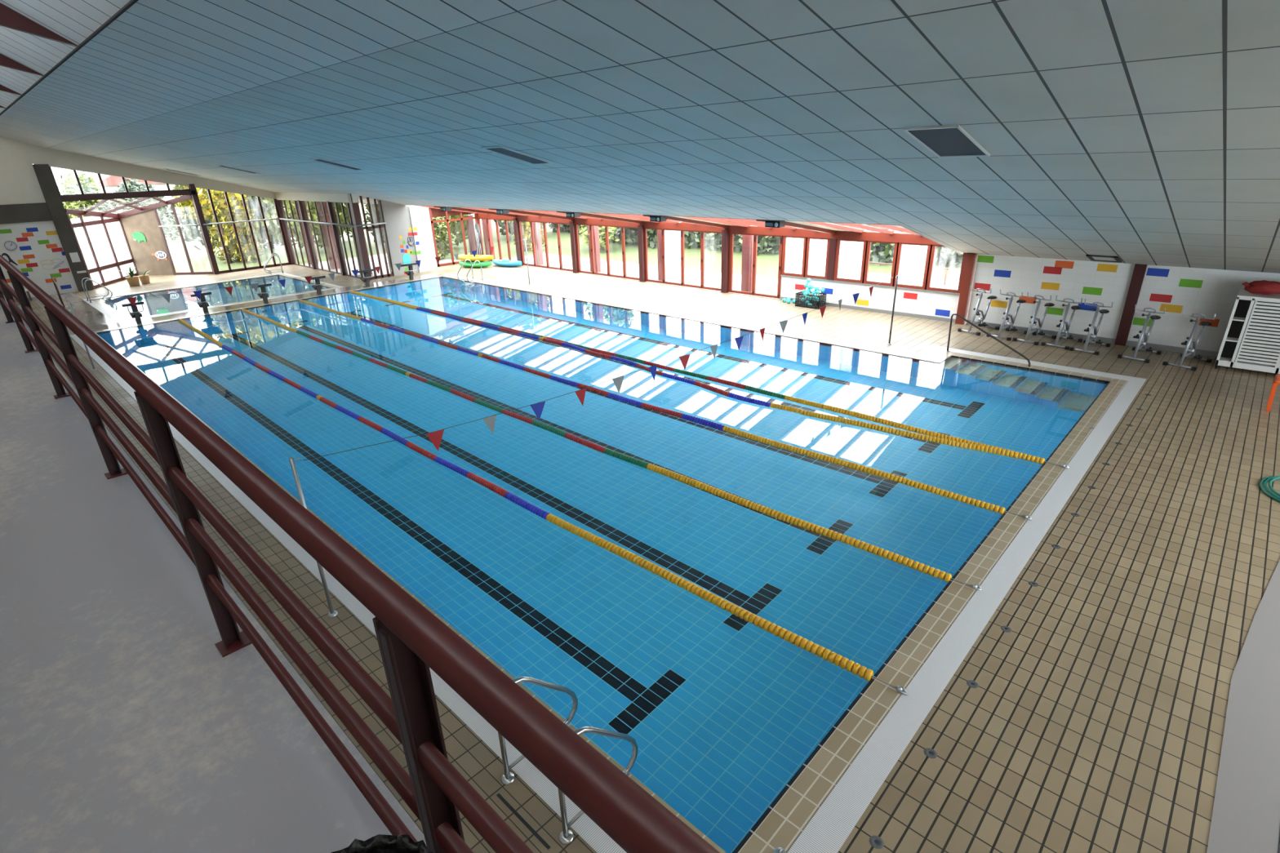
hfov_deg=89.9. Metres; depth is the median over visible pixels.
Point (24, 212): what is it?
trim
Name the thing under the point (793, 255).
window
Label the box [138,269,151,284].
potted palm
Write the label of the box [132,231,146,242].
cutout
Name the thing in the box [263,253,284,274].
pool ladder
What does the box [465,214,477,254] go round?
column steel
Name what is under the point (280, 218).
trim
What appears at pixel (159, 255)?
cutout
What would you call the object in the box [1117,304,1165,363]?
exercise bike
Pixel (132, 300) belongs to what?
flag line
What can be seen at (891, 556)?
lane rope
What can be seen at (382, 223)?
trim
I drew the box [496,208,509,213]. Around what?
floodlight
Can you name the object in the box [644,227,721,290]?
door
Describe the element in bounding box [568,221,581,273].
column steel
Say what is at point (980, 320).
exercise bike
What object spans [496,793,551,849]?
drain
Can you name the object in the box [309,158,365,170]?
ceiling vent
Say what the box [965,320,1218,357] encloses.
baseboard
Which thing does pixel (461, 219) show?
window
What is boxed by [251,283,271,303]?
starting block
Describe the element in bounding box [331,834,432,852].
trash bin
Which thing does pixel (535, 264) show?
door
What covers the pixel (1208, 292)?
wall
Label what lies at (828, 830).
channel
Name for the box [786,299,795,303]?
dumbbell
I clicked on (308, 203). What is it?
window
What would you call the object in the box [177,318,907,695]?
lane rope
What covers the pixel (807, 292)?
dumbbell
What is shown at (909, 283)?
window
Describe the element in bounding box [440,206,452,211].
floodlight
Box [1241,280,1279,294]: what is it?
net bag
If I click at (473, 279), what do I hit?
pool ladder
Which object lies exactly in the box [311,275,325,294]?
starting block
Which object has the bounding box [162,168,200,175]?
ceiling vent
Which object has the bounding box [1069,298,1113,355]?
exercise bike
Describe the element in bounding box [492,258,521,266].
kayak
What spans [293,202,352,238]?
tree
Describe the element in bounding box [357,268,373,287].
starting block
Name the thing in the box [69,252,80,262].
notice
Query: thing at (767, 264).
ground
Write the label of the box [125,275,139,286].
pot
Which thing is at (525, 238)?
flag pole
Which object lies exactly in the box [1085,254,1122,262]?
ceiling vent
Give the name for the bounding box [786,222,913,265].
hedge
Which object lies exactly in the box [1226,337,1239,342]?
shelf
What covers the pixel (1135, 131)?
ceiling
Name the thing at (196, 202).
column steel
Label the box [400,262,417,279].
starting block
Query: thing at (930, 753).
floor drain
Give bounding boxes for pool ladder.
[80,277,112,302]
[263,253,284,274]
[457,258,484,283]
[497,676,638,844]
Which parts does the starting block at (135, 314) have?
handle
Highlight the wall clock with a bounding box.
[4,240,17,250]
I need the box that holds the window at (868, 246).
[863,240,897,286]
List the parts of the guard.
post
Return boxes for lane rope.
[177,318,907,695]
[241,308,982,591]
[297,298,1032,519]
[347,290,1069,467]
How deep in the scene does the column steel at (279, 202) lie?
33.66 m
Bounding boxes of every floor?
[0,297,426,852]
[13,260,1279,852]
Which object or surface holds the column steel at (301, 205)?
on the floor at (1094, 724)
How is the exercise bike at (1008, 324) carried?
on the floor at (1094, 724)
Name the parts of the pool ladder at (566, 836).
rail, rail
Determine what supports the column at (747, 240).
on the ground
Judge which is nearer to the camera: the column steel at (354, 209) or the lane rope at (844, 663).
the lane rope at (844, 663)
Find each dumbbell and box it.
[782,297,791,302]
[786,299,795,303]
[803,290,809,295]
[804,278,810,287]
[807,284,811,291]
[809,284,819,290]
[814,287,824,292]
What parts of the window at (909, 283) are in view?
pane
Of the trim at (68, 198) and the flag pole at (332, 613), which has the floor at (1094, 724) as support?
the flag pole at (332, 613)
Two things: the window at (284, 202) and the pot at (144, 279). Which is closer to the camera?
the pot at (144, 279)
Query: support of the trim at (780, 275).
on the wall at (1208, 292)
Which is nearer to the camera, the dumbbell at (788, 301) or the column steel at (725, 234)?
the dumbbell at (788, 301)
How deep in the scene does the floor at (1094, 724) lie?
6.69 m
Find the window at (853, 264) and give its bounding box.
[833,239,867,283]
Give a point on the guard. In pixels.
(54, 282)
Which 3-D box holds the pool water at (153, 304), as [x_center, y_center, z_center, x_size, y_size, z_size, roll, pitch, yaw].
[-17.695,-5.555,26.763,6.050,0.001,7.000,18,30,40]
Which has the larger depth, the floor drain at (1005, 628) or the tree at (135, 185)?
the tree at (135, 185)
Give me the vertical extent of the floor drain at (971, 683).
0.005 m
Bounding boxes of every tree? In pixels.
[57,169,105,251]
[62,201,88,261]
[93,190,162,261]
[113,177,181,239]
[167,184,279,249]
[171,184,264,263]
[256,196,344,248]
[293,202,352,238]
[363,203,384,244]
[432,216,456,259]
[444,213,471,250]
[493,219,546,235]
[502,220,544,251]
[577,225,619,250]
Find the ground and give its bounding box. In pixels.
[84,203,961,284]
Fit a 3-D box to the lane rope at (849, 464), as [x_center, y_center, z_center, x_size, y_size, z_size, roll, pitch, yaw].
[-4.057,-1.823,16.591,25.356,0.126,0.221,18,30,40]
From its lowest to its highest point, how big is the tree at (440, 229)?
4.042 m
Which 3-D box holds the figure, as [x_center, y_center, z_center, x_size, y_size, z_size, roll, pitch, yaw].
[-10.809,-7.752,29.696,0.010,0.530,0.380,18,30,40]
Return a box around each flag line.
[79,240,520,306]
[302,276,893,460]
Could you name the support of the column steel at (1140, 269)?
on the floor at (1094, 724)
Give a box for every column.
[293,200,318,264]
[315,201,339,269]
[346,199,372,275]
[481,218,495,259]
[533,222,543,265]
[587,225,600,272]
[657,229,669,281]
[741,234,753,292]
[848,223,866,279]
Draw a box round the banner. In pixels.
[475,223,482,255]
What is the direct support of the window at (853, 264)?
in the wall at (1208, 292)
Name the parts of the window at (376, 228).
pane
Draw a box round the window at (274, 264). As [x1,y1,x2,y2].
[195,187,290,273]
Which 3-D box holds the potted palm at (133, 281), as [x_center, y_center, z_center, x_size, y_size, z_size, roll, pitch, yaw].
[-23.078,-6.880,29.197,1.128,0.901,0.889,9,25,24]
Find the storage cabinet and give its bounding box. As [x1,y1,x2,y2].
[1214,288,1279,373]
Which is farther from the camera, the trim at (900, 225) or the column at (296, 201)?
the column at (296, 201)
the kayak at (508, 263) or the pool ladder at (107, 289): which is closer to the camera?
the pool ladder at (107, 289)
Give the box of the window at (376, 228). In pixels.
[359,195,394,279]
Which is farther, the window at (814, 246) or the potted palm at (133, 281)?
the potted palm at (133, 281)
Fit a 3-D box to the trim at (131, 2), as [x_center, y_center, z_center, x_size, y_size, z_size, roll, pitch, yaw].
[-10.221,-6.368,11.271,42.950,0.030,0.040,18,30,40]
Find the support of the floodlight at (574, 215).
attached to the beam at (824, 227)
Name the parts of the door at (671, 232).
pane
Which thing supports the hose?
on the floor at (1094, 724)
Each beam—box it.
[0,3,78,47]
[0,53,44,75]
[0,84,21,95]
[418,205,920,235]
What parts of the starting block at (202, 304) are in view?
handle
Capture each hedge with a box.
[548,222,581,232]
[604,226,680,248]
[679,231,779,255]
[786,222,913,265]
[911,244,963,266]
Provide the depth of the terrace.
27.73 m
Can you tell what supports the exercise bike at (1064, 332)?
on the floor at (1094, 724)
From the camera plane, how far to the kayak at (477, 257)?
30.84 m
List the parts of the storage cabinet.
panel, door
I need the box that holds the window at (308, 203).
[305,200,341,274]
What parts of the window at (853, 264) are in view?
pane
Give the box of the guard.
[50,275,65,307]
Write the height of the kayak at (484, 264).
0.292 m
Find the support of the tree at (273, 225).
on the ground
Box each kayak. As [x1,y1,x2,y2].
[457,254,493,261]
[458,261,492,267]
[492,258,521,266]
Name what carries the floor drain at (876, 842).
on the floor at (1094, 724)
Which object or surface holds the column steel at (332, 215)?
on the floor at (1094, 724)
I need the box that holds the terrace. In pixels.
[302,253,965,324]
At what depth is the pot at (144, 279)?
29.62 m
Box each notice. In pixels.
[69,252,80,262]
[76,270,86,273]
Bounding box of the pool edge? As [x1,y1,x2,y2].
[90,273,1128,852]
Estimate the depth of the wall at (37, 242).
26.68 m
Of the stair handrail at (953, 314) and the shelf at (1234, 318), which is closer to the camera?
the shelf at (1234, 318)
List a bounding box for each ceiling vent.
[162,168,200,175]
[215,164,260,173]
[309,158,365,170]
[481,146,553,164]
[902,124,990,157]
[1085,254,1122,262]
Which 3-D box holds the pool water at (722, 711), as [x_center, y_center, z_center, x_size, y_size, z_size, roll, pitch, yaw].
[-3.857,-1.963,16.963,25.000,0.001,13.280,18,30,40]
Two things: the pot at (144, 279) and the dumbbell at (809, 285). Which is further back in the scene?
the pot at (144, 279)
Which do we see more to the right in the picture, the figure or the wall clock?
the figure
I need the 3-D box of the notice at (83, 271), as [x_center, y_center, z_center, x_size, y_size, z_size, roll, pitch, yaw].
[-24.501,-6.787,28.131,0.010,0.090,0.320,18,30,40]
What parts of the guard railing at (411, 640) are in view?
post, post, plate, post, plate, post, plate, post, rail, plate, rail, post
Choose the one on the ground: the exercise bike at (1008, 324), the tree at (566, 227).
the tree at (566, 227)
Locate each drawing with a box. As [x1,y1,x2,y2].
[1,253,17,265]
[40,258,63,269]
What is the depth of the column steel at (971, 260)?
17.66 m
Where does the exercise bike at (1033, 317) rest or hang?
on the floor at (1094, 724)
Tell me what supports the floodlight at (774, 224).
attached to the beam at (824, 227)
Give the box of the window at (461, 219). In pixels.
[428,208,477,266]
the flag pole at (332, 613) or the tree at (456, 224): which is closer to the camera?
the flag pole at (332, 613)
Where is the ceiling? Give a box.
[0,0,1279,273]
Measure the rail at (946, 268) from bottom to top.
0.675 m
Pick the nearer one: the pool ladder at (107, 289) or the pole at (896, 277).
the pole at (896, 277)
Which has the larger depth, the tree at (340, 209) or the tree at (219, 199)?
the tree at (340, 209)
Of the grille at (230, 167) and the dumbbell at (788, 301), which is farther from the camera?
the grille at (230, 167)
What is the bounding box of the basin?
[97,276,937,363]
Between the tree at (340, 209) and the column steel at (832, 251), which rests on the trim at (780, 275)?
the column steel at (832, 251)
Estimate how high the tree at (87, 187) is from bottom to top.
5.659 m
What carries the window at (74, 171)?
on the trim at (68, 198)
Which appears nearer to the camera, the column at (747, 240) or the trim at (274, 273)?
the column at (747, 240)
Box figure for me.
[402,253,411,264]
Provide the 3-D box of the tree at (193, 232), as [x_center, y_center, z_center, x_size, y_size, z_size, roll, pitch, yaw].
[-26.138,-14.781,40.358,6.048,7.981,6.211,-11,24,-21]
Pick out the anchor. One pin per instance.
(779, 850)
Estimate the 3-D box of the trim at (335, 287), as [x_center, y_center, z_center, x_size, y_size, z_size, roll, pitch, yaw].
[-15.241,-4.636,24.596,0.250,0.224,7.450,18,30,40]
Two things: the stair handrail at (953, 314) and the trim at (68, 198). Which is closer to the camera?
the stair handrail at (953, 314)
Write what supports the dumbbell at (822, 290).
in the crate
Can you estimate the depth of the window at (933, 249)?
18.12 m
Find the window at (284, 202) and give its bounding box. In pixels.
[283,200,312,268]
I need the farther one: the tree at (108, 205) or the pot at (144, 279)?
the tree at (108, 205)
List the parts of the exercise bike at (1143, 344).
frame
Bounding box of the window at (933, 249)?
[924,244,967,293]
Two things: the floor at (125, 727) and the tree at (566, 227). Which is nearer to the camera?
the floor at (125, 727)
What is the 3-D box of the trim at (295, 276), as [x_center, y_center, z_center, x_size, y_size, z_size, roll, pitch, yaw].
[-15.064,-6.600,29.300,7.000,0.224,0.200,18,30,40]
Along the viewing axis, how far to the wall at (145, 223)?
31.63 m
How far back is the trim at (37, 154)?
28.43 m
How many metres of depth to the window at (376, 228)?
28.50 m
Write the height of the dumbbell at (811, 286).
0.190 m
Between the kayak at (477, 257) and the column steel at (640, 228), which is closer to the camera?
the column steel at (640, 228)
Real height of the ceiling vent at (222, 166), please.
0.346 m
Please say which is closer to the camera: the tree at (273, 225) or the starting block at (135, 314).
the starting block at (135, 314)
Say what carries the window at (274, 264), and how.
on the floor at (1094, 724)
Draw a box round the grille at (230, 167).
[220,165,255,173]
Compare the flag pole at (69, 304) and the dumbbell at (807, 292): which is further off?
the dumbbell at (807, 292)
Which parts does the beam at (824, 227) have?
soffit panel, soffit panel, soffit panel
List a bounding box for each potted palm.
[118,266,139,286]
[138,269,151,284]
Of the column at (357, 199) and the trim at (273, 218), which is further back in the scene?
the trim at (273, 218)
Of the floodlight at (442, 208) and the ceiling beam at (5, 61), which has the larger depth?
the floodlight at (442, 208)
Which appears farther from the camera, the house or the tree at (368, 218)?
the house
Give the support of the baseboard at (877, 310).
attached to the wall at (1208, 292)
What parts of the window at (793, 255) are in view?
pane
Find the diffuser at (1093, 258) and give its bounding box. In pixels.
[1091,256,1115,261]
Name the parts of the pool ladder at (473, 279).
rail, rail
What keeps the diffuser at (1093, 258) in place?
attached to the ceiling vent at (1092, 257)
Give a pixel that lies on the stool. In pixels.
(1277, 379)
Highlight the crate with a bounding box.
[795,291,826,309]
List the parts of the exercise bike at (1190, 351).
frame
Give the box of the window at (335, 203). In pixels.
[334,202,363,278]
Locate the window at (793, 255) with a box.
[780,235,806,276]
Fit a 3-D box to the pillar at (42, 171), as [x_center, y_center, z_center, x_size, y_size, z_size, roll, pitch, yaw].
[-24.774,-8.464,27.549,0.450,5.200,0.500,18,30,40]
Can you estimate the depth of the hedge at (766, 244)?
34.09 m
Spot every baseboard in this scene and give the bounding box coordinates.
[779,296,955,322]
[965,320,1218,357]
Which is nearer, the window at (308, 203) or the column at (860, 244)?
the column at (860, 244)
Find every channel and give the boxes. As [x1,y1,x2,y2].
[70,334,626,852]
[787,376,1146,852]
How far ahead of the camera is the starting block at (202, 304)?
22.81 m
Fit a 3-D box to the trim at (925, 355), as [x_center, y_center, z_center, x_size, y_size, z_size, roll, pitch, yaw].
[-0.925,-4.204,22.348,21.840,0.224,0.260,18,30,40]
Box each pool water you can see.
[96,276,1108,852]
[99,275,328,318]
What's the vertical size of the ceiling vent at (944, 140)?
0.346 m
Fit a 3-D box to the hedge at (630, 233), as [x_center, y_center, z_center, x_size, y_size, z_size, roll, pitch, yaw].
[-0.057,-12.561,38.217,3.790,3.863,6.522,-21,29,-39]
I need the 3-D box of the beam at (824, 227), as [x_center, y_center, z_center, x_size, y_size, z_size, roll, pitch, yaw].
[-1.426,-7.805,23.683,24.610,0.964,4.220,18,30,40]
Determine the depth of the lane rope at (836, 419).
12.85 m
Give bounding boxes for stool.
[1266,373,1279,412]
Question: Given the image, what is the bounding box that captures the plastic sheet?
[1206,560,1279,852]
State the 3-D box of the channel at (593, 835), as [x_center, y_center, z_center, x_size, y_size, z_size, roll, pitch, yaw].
[-8.710,0.234,12.345,25.560,0.224,0.420,18,30,40]
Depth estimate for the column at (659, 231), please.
25.73 m
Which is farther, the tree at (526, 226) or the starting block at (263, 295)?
the tree at (526, 226)
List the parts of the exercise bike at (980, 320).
frame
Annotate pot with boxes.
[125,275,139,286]
[138,274,150,284]
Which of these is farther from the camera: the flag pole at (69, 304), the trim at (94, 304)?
the trim at (94, 304)
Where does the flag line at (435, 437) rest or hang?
hanging from the pole at (896, 277)
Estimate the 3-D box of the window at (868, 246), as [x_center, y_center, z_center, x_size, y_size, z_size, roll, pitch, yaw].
[7.216,-4.904,19.218,0.990,1.290,0.072,18,30,40]
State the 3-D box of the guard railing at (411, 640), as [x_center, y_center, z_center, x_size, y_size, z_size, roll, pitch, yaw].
[-12.440,-3.375,11.797,39.500,0.967,0.095,18,30,40]
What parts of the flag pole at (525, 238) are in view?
post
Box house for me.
[88,173,199,233]
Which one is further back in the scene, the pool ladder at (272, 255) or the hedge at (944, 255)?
the pool ladder at (272, 255)
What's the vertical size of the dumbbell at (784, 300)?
0.124 m
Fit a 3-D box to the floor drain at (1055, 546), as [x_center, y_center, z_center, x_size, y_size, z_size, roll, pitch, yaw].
[5.129,1.476,7.899,0.100,0.005,0.100,18,30,40]
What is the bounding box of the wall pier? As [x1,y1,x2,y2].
[377,200,437,275]
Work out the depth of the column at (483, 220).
33.65 m
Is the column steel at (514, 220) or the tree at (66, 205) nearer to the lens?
the column steel at (514, 220)
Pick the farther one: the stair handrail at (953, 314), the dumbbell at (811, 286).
the dumbbell at (811, 286)
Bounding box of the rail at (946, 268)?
[869,262,960,284]
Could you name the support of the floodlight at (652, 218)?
attached to the beam at (824, 227)
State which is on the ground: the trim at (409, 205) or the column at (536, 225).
the column at (536, 225)
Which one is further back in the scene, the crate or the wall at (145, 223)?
the wall at (145, 223)
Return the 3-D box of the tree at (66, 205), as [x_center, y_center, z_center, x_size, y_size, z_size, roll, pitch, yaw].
[-33.313,-11.020,35.728,3.107,4.851,3.611,11,26,28]
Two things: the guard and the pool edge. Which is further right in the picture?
the pool edge
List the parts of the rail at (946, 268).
rail, post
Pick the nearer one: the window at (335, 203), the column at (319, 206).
the window at (335, 203)
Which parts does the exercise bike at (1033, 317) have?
frame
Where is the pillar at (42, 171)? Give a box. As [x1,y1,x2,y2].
[31,164,93,291]
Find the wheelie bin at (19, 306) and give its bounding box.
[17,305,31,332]
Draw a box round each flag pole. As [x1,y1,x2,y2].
[68,302,97,370]
[288,457,337,617]
[523,238,530,284]
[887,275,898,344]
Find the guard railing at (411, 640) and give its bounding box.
[0,254,719,852]
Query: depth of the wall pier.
29.48 m
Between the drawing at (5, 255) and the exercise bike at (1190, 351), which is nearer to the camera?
the exercise bike at (1190, 351)
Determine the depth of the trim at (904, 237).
21.80 m
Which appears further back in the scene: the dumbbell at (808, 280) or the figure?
the figure
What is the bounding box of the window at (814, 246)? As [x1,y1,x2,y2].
[804,237,830,279]
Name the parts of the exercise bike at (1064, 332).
frame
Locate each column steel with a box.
[188,183,219,274]
[275,199,296,264]
[297,200,319,269]
[325,200,347,275]
[347,193,372,279]
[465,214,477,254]
[512,217,524,265]
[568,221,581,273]
[637,224,648,281]
[720,229,729,293]
[826,238,836,279]
[955,253,977,324]
[1114,263,1146,346]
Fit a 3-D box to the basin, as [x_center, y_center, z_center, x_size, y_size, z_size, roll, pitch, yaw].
[-3.823,-1.006,17.361,25.000,2.100,13.280,18,30,40]
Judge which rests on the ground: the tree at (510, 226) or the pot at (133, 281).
the tree at (510, 226)
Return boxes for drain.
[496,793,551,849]
[869,835,884,848]
[924,748,937,758]
[966,680,978,688]
[1000,626,1011,632]
[1028,581,1038,586]
[1051,544,1061,548]
[1071,512,1079,516]
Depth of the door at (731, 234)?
22.30 m
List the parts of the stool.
leg, leg, seat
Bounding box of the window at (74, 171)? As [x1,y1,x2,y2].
[49,166,190,196]
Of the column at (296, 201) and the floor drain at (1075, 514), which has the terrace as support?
the column at (296, 201)
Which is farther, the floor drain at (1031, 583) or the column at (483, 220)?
the column at (483, 220)
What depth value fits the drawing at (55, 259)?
27.50 m
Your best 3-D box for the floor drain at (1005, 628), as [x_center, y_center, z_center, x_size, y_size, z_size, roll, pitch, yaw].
[3.755,2.075,6.575,0.100,0.005,0.100,18,30,40]
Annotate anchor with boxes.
[773,847,786,852]
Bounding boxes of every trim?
[0,0,138,115]
[0,202,53,223]
[24,142,276,199]
[60,190,195,201]
[83,298,124,323]
[91,273,279,298]
[123,287,339,321]
[203,217,279,225]
[275,191,358,202]
[279,217,355,226]
[280,272,343,288]
[355,222,386,226]
[408,204,900,225]
[445,274,935,358]
[476,213,940,244]
[780,275,959,294]
[900,225,959,253]
[925,346,946,355]
[944,347,1131,380]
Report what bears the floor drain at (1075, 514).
on the floor at (1094, 724)
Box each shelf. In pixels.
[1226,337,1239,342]
[1232,316,1245,321]
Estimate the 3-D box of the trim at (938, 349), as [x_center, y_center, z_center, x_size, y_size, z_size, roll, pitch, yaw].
[7.290,-1.756,15.771,0.260,0.224,0.850,18,30,40]
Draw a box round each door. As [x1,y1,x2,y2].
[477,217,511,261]
[517,220,573,271]
[574,223,639,279]
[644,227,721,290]
[728,232,782,298]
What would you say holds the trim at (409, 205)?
attached to the ceiling
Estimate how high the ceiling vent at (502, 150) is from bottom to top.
0.346 m
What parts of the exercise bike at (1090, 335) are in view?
frame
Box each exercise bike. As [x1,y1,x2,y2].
[957,285,999,335]
[986,288,1027,341]
[1013,292,1056,345]
[1041,295,1082,350]
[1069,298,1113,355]
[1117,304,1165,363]
[1162,309,1216,371]
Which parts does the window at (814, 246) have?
pane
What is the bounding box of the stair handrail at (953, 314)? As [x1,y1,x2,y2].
[945,313,1031,366]
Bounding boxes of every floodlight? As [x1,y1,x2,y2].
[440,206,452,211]
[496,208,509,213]
[565,212,581,217]
[649,215,666,222]
[764,220,786,227]
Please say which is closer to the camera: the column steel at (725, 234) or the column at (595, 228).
the column steel at (725, 234)
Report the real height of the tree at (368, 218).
7.141 m
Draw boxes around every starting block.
[121,301,144,324]
[190,292,211,313]
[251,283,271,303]
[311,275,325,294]
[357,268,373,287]
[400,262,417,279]
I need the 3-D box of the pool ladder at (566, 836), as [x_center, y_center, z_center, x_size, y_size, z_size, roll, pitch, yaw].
[-0.554,2.860,5.178,0.830,1.905,0.819,18,30,40]
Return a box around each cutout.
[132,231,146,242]
[151,251,167,260]
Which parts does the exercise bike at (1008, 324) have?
frame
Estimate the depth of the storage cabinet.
13.32 m
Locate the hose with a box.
[1259,475,1279,502]
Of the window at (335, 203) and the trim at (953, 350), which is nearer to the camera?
the trim at (953, 350)
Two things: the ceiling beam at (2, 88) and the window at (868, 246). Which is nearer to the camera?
the ceiling beam at (2, 88)
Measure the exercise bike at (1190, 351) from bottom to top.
1.204 m
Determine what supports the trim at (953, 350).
on the floor at (1094, 724)
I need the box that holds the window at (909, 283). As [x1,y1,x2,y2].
[892,242,932,289]
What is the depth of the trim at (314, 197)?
29.60 m
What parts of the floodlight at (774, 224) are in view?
plate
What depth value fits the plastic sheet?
5.18 m
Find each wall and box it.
[0,136,78,299]
[120,208,173,275]
[780,253,1279,351]
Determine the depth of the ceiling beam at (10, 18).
9.34 m
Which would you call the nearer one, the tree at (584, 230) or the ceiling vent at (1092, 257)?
the ceiling vent at (1092, 257)

